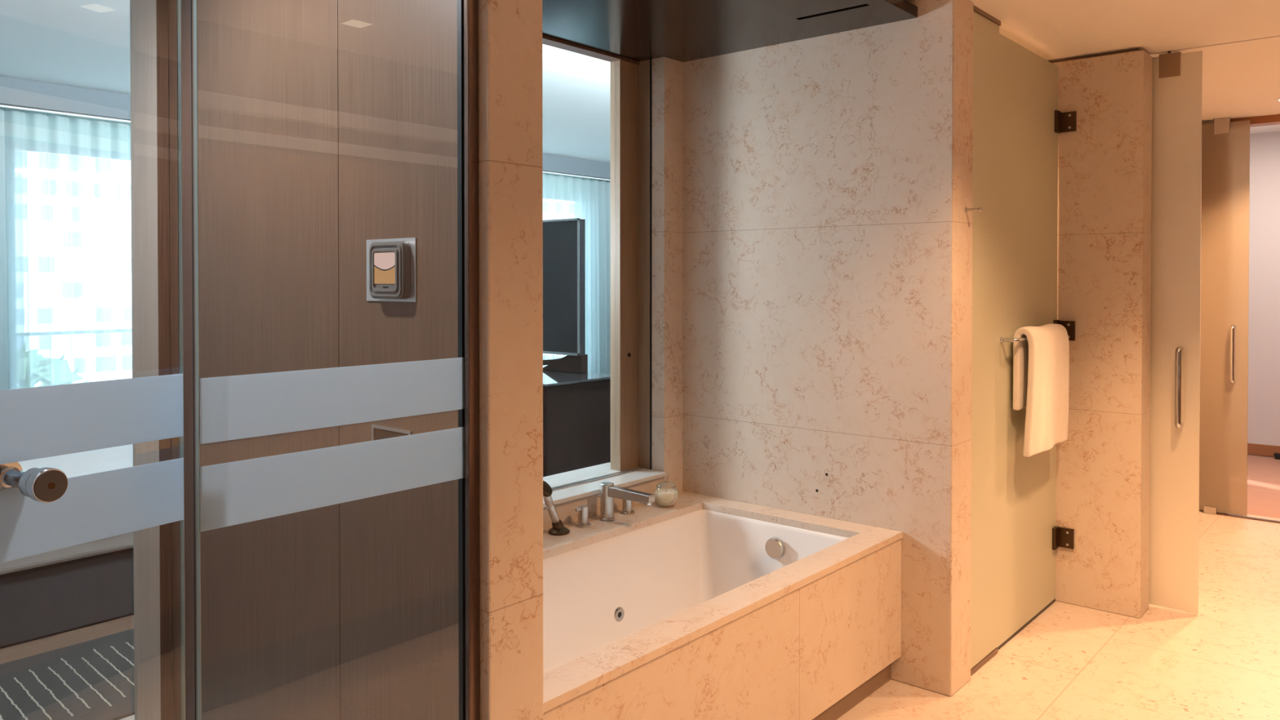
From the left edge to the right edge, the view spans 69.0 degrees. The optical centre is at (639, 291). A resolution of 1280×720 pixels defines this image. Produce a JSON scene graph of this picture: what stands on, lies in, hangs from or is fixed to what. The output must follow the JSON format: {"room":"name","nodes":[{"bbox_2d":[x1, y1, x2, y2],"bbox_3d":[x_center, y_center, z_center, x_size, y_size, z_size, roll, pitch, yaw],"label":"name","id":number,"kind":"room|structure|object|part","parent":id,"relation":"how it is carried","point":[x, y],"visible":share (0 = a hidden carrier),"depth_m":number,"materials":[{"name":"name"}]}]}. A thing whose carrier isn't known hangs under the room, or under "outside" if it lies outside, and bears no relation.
{"room":"hotel bathroom","nodes":[
{"label":"hotel bathroom","id":0,"kind":"room"},
{"bbox_2d":[129,0,683,719],"bbox_3d":[-0.624,0.034,3.413,0.325,2.850,2.202,1,1,40],"label":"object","id":1,"kind":"structure","parent":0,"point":[667,73],"depth_m":2.67,"materials":[{"name":"stone"}]},
{"bbox_2d":[542,35,666,507],"bbox_3d":[-0.561,-0.149,3.466,0.340,1.905,1.765,1,1,40],"label":"window","id":2,"kind":"structure","parent":1,"relation":"attached to","point":[630,79],"depth_m":4.06,"materials":[{"name":"wood"}]},
{"bbox_3d":[-0.571,0.795,3.466,0.340,0.017,1.734,1,1,40],"label":"sill","id":3,"kind":"part","parent":2,"relation":"part of","materials":[{"name":"stone"}]},
{"bbox_2d":[478,0,543,719],"bbox_3d":[-0.695,0.209,2.136,1.220,2.530,0.138,1,1,40],"label":"wall pier","id":4,"kind":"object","parent":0,"point":[511,670],"visible":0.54,"depth_m":1.73,"materials":[{"name":"stone"}]},
{"bbox_2d":[168,0,195,719],"bbox_3d":[-1.210,0.043,2.554,0.180,2.848,0.070,1,1,40],"label":"trim","id":5,"kind":"structure","parent":4,"relation":"attached to","point":[185,4],"depth_m":2.53,"materials":[{"name":"grey metal"}]},
{"bbox_2d":[191,0,195,719],"bbox_3d":[-1.146,0.204,2.488,0.006,2.528,0.091,1,1,40],"label":"trim","id":6,"kind":"structure","parent":4,"relation":"attached to","point":[191,0],"depth_m":2.45,"materials":[{"name":"silver metal"}]},
{"bbox_2d":[191,0,340,719],"bbox_3d":[-0.906,0.209,2.236,0.730,2.525,0.018,1,1,40],"label":"wood wall panel","id":7,"kind":"object","parent":4,"relation":"attached to","point":[268,69],"visible":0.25,"depth_m":2.20,"materials":[{"name":"brown wood"}]},
{"bbox_2d":[337,0,458,719],"bbox_3d":[-0.476,0.213,1.869,0.436,2.525,0.022,1,1,40],"label":"wood wall panel","id":8,"kind":"object","parent":4,"relation":"attached to","point":[397,59],"visible":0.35,"depth_m":1.86,"materials":[{"name":"brown wood"}]},
{"bbox_2d":[366,237,416,302],"bbox_3d":[-0.509,-0.042,1.869,0.168,0.126,0.026,1,1,40],"label":"control unit","id":9,"kind":"object","parent":8,"relation":"attached to","point":[391,263],"visible":1,"depth_m":1.84,"materials":[{"name":"grey plastic"}]},
{"bbox_3d":[-0.501,0.312,1.881,0.132,0.074,0.005,1,1,40],"label":"recessed pull","id":10,"kind":"part","parent":8,"relation":"part of","materials":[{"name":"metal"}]},
{"bbox_2d":[0,454,1279,719],"bbox_3d":[0.523,1.489,5.081,8.750,0.100,10.800,1,1,40],"label":"floor","id":11,"kind":"structure","parent":0,"point":[1221,661],"depth_m":3.72,"materials":[{"name":"stone"}]},
{"bbox_2d":[0,444,133,648],"bbox_3d":[-3.215,0.872,4.414,2.200,1.149,2.460,1,1,40],"label":"bed","id":12,"kind":"object","parent":11,"relation":"on","point":[57,591],"visible":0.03,"depth_m":4.00,"materials":[{"name":"fabric"}]},
{"bbox_3d":[-3.177,1.044,4.476,1.860,0.195,2.260,1,1,40],"label":"mattress","id":13,"kind":"part","parent":12,"relation":"part of","materials":[{"name":"white fabric"}]},
{"bbox_2d":[17,444,133,478],"bbox_3d":[-3.142,0.896,4.516,1.940,0.220,2.210,1,1,40],"label":"duvet","id":14,"kind":"object","parent":12,"relation":"on","point":[84,463],"depth_m":4.31,"materials":[{"name":"white fabric"}]},
{"bbox_2d":[0,628,134,719],"bbox_3d":[-1.967,1.452,3.586,0.815,0.013,2.300,1,1,40],"label":"rug","id":15,"kind":"object","parent":11,"relation":"on","point":[94,679],"visible":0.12,"depth_m":3.44,"materials":[{"name":"grey carpet"}]},
{"bbox_2d":[155,0,172,719],"bbox_3d":[-1.315,0.043,2.575,0.004,2.848,0.030,1,1,40],"label":"trim","id":16,"kind":"structure","parent":11,"relation":"on","point":[162,6],"depth_m":2.57,"materials":[{"name":"brown wood"}]},
{"bbox_2d":[193,0,479,719],"bbox_3d":[-0.466,0.217,1.522,0.028,2.526,0.502,1,1,40],"label":"glass screen","id":17,"kind":"object","parent":11,"relation":"on","point":[231,407],"visible":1,"depth_m":1.55,"materials":[{"name":"clear glass"}]},
{"bbox_2d":[542,355,562,365],"bbox_3d":[-1.011,0.998,8.408,0.640,0.802,0.640,1,1,40],"label":"round table","id":18,"kind":"object","parent":11,"relation":"on","point":[547,359],"visible":0.09,"depth_m":8.26,"materials":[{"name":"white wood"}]},
{"bbox_3d":[-1.011,0.601,8.403,0.630,0.006,0.630,1,1,40],"label":"glass","id":19,"kind":"part","parent":18,"relation":"part of","materials":[{"name":"glass"}]},
{"bbox_2d":[542,369,610,476],"bbox_3d":[-1.027,0.955,5.771,1.915,0.949,0.613,1,1,40],"label":"media cabinet","id":20,"kind":"object","parent":11,"relation":"on","point":[576,406],"visible":0.06,"depth_m":5.13,"materials":[{"name":"brown wood"}]},
{"bbox_2d":[542,217,587,373],"bbox_3d":[-0.887,0.022,5.952,1.450,0.911,0.077,1,1,40],"label":"television","id":21,"kind":"object","parent":20,"relation":"on","point":[563,239],"visible":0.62,"depth_m":5.54,"materials":[{"name":"black plastic"}]},
{"bbox_3d":[-0.891,-0.030,5.947,1.450,0.807,0.050,1,1,40],"label":"casing","id":22,"kind":"part","parent":21,"relation":"part of","materials":[{"name":"black plastic"}]},
{"bbox_2d":[542,491,902,719],"bbox_3d":[-0.069,1.144,3.030,1.032,0.638,2.016,1,1,40],"label":"tub surround","id":23,"kind":"object","parent":11,"relation":"on","point":[813,637],"depth_m":2.87,"materials":[{"name":"stone"}]},
{"bbox_2d":[542,480,569,535],"bbox_3d":[-0.318,0.793,3.423,0.080,0.202,0.138,1,1,40],"label":"shower","id":24,"kind":"object","parent":23,"relation":"on","point":[557,529],"visible":0.88,"depth_m":3.41,"materials":[{"name":"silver metal"}]},
{"bbox_3d":[-0.232,0.825,3.525,0.012,0.012,0.028,1,1,40],"label":"lever","id":25,"kind":"part","parent":23,"relation":"part of","materials":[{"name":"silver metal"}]},
{"bbox_3d":[-0.218,0.856,3.545,0.064,0.074,0.058,0,1,-12],"label":"tub valve handle","id":26,"kind":"part","parent":23,"relation":"part of","materials":[{"name":"silver metal"}]},
{"bbox_2d":[596,481,654,520],"bbox_3d":[-0.061,0.822,3.584,0.279,0.141,0.062,1,1,40],"label":"tub spout","id":27,"kind":"object","parent":23,"relation":"on","point":[609,491],"visible":1,"depth_m":3.60,"materials":[{"name":"silver metal"}]},
{"bbox_3d":[-0.039,0.778,3.565,0.222,0.040,0.036,1,1,40],"label":"arm","id":28,"kind":"part","parent":27,"relation":"part of","materials":[{"name":"silver metal"}]},
{"bbox_3d":[-0.053,0.853,3.739,0.064,0.074,0.058,0,1,-12],"label":"tub valve handle","id":29,"kind":"part","parent":23,"relation":"part of","materials":[{"name":"silver metal"}]},
{"bbox_2d":[653,472,679,507],"bbox_3d":[0.109,0.820,3.857,0.106,0.136,0.106,1,1,40],"label":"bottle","id":30,"kind":"object","parent":23,"relation":"on","point":[666,493],"visible":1,"depth_m":3.82,"materials":[{"name":"clear glass"}]},
{"bbox_3d":[0.109,0.779,3.857,0.084,0.056,0.084,1,1,40],"label":"lid","id":31,"kind":"part","parent":30,"relation":"part of","materials":[{"name":"clear glass"}]},
{"bbox_2d":[542,509,848,673],"bbox_3d":[-0.020,1.140,3.025,0.759,0.432,1.762,1,1,40],"label":"bathtub","id":32,"kind":"object","parent":23,"relation":"in","point":[597,595],"visible":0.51,"depth_m":3.58,"materials":[{"name":"ceramic"}]},
{"bbox_2d":[970,5,1000,675],"bbox_3d":[1.328,0.191,3.618,0.026,2.527,0.316,1,1,40],"label":"wall","id":33,"kind":"structure","parent":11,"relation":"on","point":[984,647],"depth_m":3.62,"materials":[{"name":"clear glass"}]},
{"bbox_2d":[1274,453,1279,459],"bbox_3d":[5.674,1.149,7.318,1.190,0.534,0.480,1,1,40],"label":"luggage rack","id":34,"kind":"object","parent":11,"relation":"on","point":[1277,455],"visible":1,"depth_m":7.81,"materials":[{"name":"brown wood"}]},
{"bbox_2d":[0,0,1279,163],"bbox_3d":[0.789,-1.366,5.477,8.900,0.100,9.800,1,1,40],"label":"ceiling","id":35,"kind":"structure","parent":0,"point":[77,43],"depth_m":5.42,"materials":[{"name":"paint"}]},
{"bbox_2d":[0,75,610,179],"bbox_3d":[-2.469,-1.257,7.480,0.060,0.165,8.160,1,1,40],"label":"trim","id":36,"kind":"structure","parent":35,"relation":"attached to","point":[16,92],"depth_m":6.08,"materials":[{"name":"grey paint"}]},
{"bbox_2d":[682,0,973,696],"bbox_3d":[0.677,0.189,3.834,1.318,2.530,0.193,1,1,40],"label":"wall","id":37,"kind":"structure","parent":0,"point":[828,180],"depth_m":3.60,"materials":[{"name":"stone"}]},
{"bbox_2d":[964,206,982,213],"bbox_3d":[1.218,-0.298,3.401,0.058,0.020,0.020,1,1,40],"label":"robe hook","id":38,"kind":"object","parent":37,"relation":"attached to","point":[980,209],"visible":1,"depth_m":3.40,"materials":[{"name":"silver metal"}]},
{"bbox_2d":[905,0,1279,121],"bbox_3d":[1.323,-1.113,2.746,3.650,0.100,8.320,1,1,40],"label":"ceiling","id":39,"kind":"structure","parent":0,"point":[1238,41],"depth_m":3.91,"materials":[{"name":"paint"}]},
{"bbox_2d":[542,0,917,62],"bbox_3d":[-0.101,-1.032,3.031,1.219,0.072,2.014,1,1,40],"label":"ceiling panel","id":40,"kind":"object","parent":39,"relation":"attached to","point":[638,30],"visible":0.98,"depth_m":3.47,"materials":[{"name":"brown wood"}]},
{"bbox_2d":[1052,49,1152,618],"bbox_3d":[1.639,0.188,4.710,1.652,2.512,0.172,1,1,40],"label":"wall","id":41,"kind":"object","parent":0,"point":[1104,217],"visible":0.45,"depth_m":4.21,"materials":[{"name":"stone"}]},
{"bbox_2d":[996,33,1076,650],"bbox_3d":[1.708,0.207,4.021,0.105,2.485,0.788,1,1,40],"label":"door","id":42,"kind":"structure","parent":41,"relation":"attached to","point":[1028,537],"depth_m":3.98,"materials":[{"name":"clear glass"}]},
{"bbox_2d":[1013,323,1069,457],"bbox_3d":[1.722,0.408,3.984,0.090,0.530,0.511,1,1,40],"label":"hand towel","id":43,"kind":"object","parent":42,"relation":"hanging from","point":[1041,363],"visible":0.98,"depth_m":3.86,"materials":[{"name":"fabric"}]},
{"bbox_3d":[1.958,1.142,4.328,0.105,0.090,0.016,1,1,40],"label":"hinge plate","id":44,"kind":"part","parent":42,"relation":"part of","materials":[{"name":"brown metal"}]},
{"bbox_3d":[1.958,0.182,4.316,0.105,0.090,0.016,1,1,40],"label":"hinge plate","id":45,"kind":"part","parent":42,"relation":"part of","materials":[{"name":"brown metal"}]},
{"bbox_3d":[1.958,-0.780,4.304,0.105,0.090,0.016,1,1,40],"label":"hinge plate","id":46,"kind":"part","parent":42,"relation":"part of","materials":[{"name":"brown metal"}]},
{"bbox_2d":[1048,48,1140,62],"bbox_3d":[1.640,-1.077,4.706,1.600,0.018,0.120,1,1,40],"label":"trim","id":47,"kind":"structure","parent":41,"relation":"on","point":[1135,49],"depth_m":4.26,"materials":[{"name":"stone"}]},
{"bbox_2d":[1201,115,1258,124],"bbox_3d":[4.462,0.009,5.473,2.570,2.850,0.120,1,1,40],"label":"wall","id":48,"kind":"structure","parent":0,"point":[1206,122],"depth_m":6.04,"materials":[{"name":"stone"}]},
{"bbox_2d":[1230,114,1279,127],"bbox_3d":[4.298,0.168,5.622,1.311,2.530,0.128,1,1,40],"label":"trim","id":49,"kind":"structure","parent":48,"relation":"attached to","point":[1268,120],"depth_m":5.87,"materials":[{"name":"brown wood"}]},
{"bbox_2d":[1247,131,1279,445],"bbox_3d":[4.872,-0.007,6.830,4.600,2.850,2.480,1,1,40],"label":"wall","id":50,"kind":"structure","parent":0,"point":[1264,321],"depth_m":7.94,"materials":[{"name":"paint"}]},
{"bbox_2d":[1247,443,1279,457],"bbox_3d":[5.604,1.360,7.709,4.400,0.096,0.018,1,1,40],"label":"baseboard","id":51,"kind":"structure","parent":50,"relation":"attached to","point":[1263,450],"depth_m":7.95,"materials":[{"name":"brown wood"}]},
{"bbox_3d":[-3.114,0.037,3.132,6.000,2.850,1.150,1,1,40],"label":"wall","id":52,"kind":"structure","parent":0,"visible":0},
{"bbox_2d":[0,107,132,390],"bbox_3d":[-3.794,-0.269,6.167,0.072,1.775,0.781,1,1,40],"label":"sheer curtain","id":53,"kind":"object","parent":52,"relation":"hanging from","point":[65,250],"depth_m":6.14,"materials":[{"name":"fabric"}]},
{"bbox_2d":[0,104,610,181],"bbox_3d":[-2.507,-1.178,7.513,0.040,0.025,8.160,1,1,40],"label":"trim","id":54,"kind":"structure","parent":52,"relation":"attached to","point":[1,105],"depth_m":6.14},
{"bbox_2d":[542,173,610,373],"bbox_3d":[-0.680,-0.147,9.843,0.072,2.107,1.009,1,1,40],"label":"sheer curtain","id":55,"kind":"object","parent":52,"relation":"hanging from","point":[564,197],"depth_m":10.04,"materials":[{"name":"fabric"}]},
{"bbox_3d":[2.750,0.121,5.364,0.100,2.630,2.263,1,1,40],"label":"wall","id":56,"kind":"structure","parent":0,"visible":0},
{"bbox_2d":[1148,50,1202,613],"bbox_3d":[2.272,0.170,4.296,0.532,2.533,0.081,1,1,40],"label":"door","id":57,"kind":"structure","parent":56,"relation":"in","point":[1177,77],"depth_m":4.20,"materials":[{"name":"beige glass"}]},
{"bbox_3d":[2.411,0.431,4.169,0.025,0.367,0.062,1,1,40],"label":"pull handle","id":58,"kind":"part","parent":57,"relation":"part of","materials":[{"name":"silver metal"}]},
{"bbox_2d":[1199,117,1279,523],"bbox_3d":[4.083,0.169,5.599,1.610,2.528,0.091,1,1,40],"label":"door","id":59,"kind":"structure","parent":56,"relation":"in","point":[1225,144],"depth_m":5.93,"materials":[{"name":"wood"}]},
{"bbox_3d":[3.651,0.171,5.993,0.442,2.486,0.010,1,1,40],"label":"etched pane","id":60,"kind":"part","parent":59,"relation":"part of","materials":[{"name":"beige glass"}]},
{"bbox_3d":[3.738,0.400,5.875,0.025,0.375,0.062,1,1,40],"label":"pull handle","id":61,"kind":"part","parent":59,"relation":"part of","materials":[{"name":"silver metal"}]},
{"bbox_3d":[-0.503,0.180,-0.398,2.550,2.650,1.340,1,1,40],"label":"wall","id":62,"kind":"structure","parent":0,"visible":0},
{"bbox_2d":[0,0,185,719],"bbox_3d":[-0.803,0.232,1.145,0.142,2.492,0.561,0,1,31],"label":"door","id":63,"kind":"structure","parent":62,"relation":"in","point":[42,510],"depth_m":1.28,"materials":[{"name":"clear glass"}]},
{"bbox_3d":[-0.831,0.238,1.208,0.030,0.044,0.044,0,1,31],"label":"knob","id":64,"kind":"part","parent":63,"relation":"part of","materials":[{"name":"silver metal"}]},
{"bbox_3d":[-0.766,0.238,1.169,0.100,0.042,0.042,0,1,31],"label":"knob","id":65,"kind":"part","parent":63,"relation":"part of","materials":[{"name":"silver metal"}]}
]}

